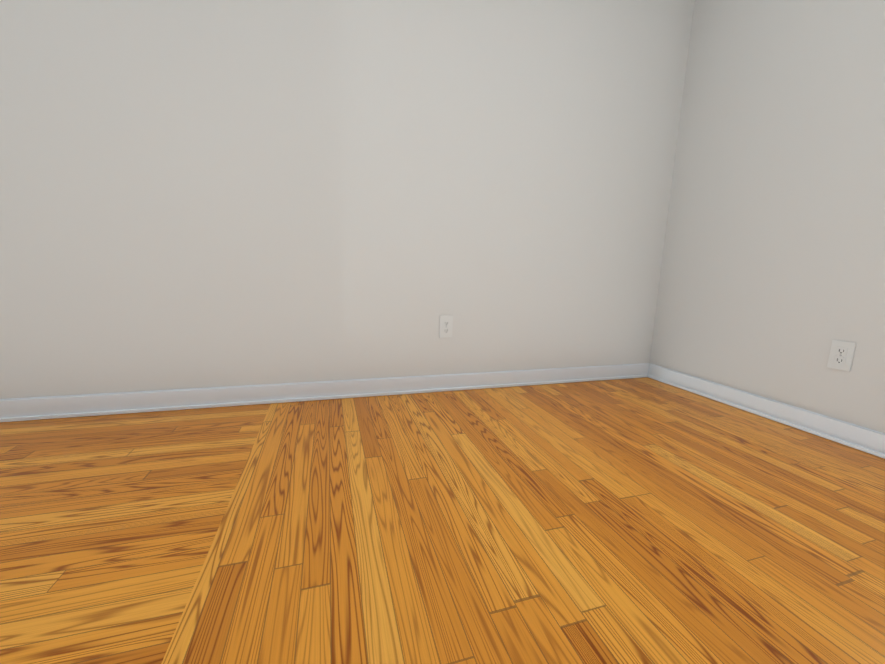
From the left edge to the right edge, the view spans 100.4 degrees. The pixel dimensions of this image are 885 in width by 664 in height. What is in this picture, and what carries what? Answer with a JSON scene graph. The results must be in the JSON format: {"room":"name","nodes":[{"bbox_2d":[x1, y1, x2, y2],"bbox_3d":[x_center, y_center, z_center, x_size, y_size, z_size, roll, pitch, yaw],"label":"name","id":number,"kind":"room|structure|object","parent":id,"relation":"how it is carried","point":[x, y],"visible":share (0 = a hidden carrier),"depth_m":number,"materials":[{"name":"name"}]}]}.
{"room":"empty room","nodes":[
{"label":"empty room","id":0,"kind":"room"},
{"bbox_2d":[0,0,694,398],"bbox_3d":[-0.975,-0.865,1.631,5.400,2.500,0.300,-1,10,-17],"label":"wall","id":1,"kind":"structure","parent":0,"point":[220,192],"depth_m":1.66,"materials":[{"name":"white paint"}]},
{"bbox_2d":[0,363,648,421],"bbox_3d":[-0.968,0.291,1.665,4.787,0.089,0.024,-1,10,-17],"label":"baseboard","id":2,"kind":"structure","parent":1,"relation":"attached to","point":[38,408],"depth_m":1.73,"materials":[{"name":"white paint"}]},
{"bbox_2d":[439,315,452,337],"bbox_3d":[0.019,-0.028,1.922,0.070,0.115,0.008,-1,10,-17],"label":"electrical outlet","id":3,"kind":"object","parent":1,"relation":"attached to","point":[446,326],"visible":1,"depth_m":1.92,"materials":[{"name":"white plastic"}]},
{"bbox_2d":[0,377,884,663],"bbox_3d":[-0.107,0.851,-1.089,4.800,0.060,5.900,-1,10,-17],"label":"floor","id":4,"kind":"structure","parent":0,"point":[646,520],"depth_m":0.90,"materials":[{"name":"brown wood"}]},
{"bbox_2d":[649,0,884,432],"bbox_3d":[2.367,-0.401,-0.543,0.300,2.500,5.900,-1,10,-17],"label":"wall","id":5,"kind":"structure","parent":0,"point":[772,281],"depth_m":1.66,"materials":[{"name":"white paint"}]},
{"bbox_2d":[648,363,884,458],"bbox_3d":[2.178,0.731,-0.403,0.024,0.089,5.900,-1,10,-17],"label":"baseboard","id":6,"kind":"structure","parent":5,"relation":"attached to","point":[864,439],"depth_m":1.67,"materials":[{"name":"white paint"}]},
{"bbox_2d":[827,340,855,371],"bbox_3d":[1.597,0.094,1.478,0.008,0.115,0.070,-1,10,-17],"label":"outlet","id":7,"kind":"object","parent":5,"relation":"attached to","point":[841,355],"visible":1,"depth_m":1.48,"materials":[{"name":"white plastic"}]}
]}

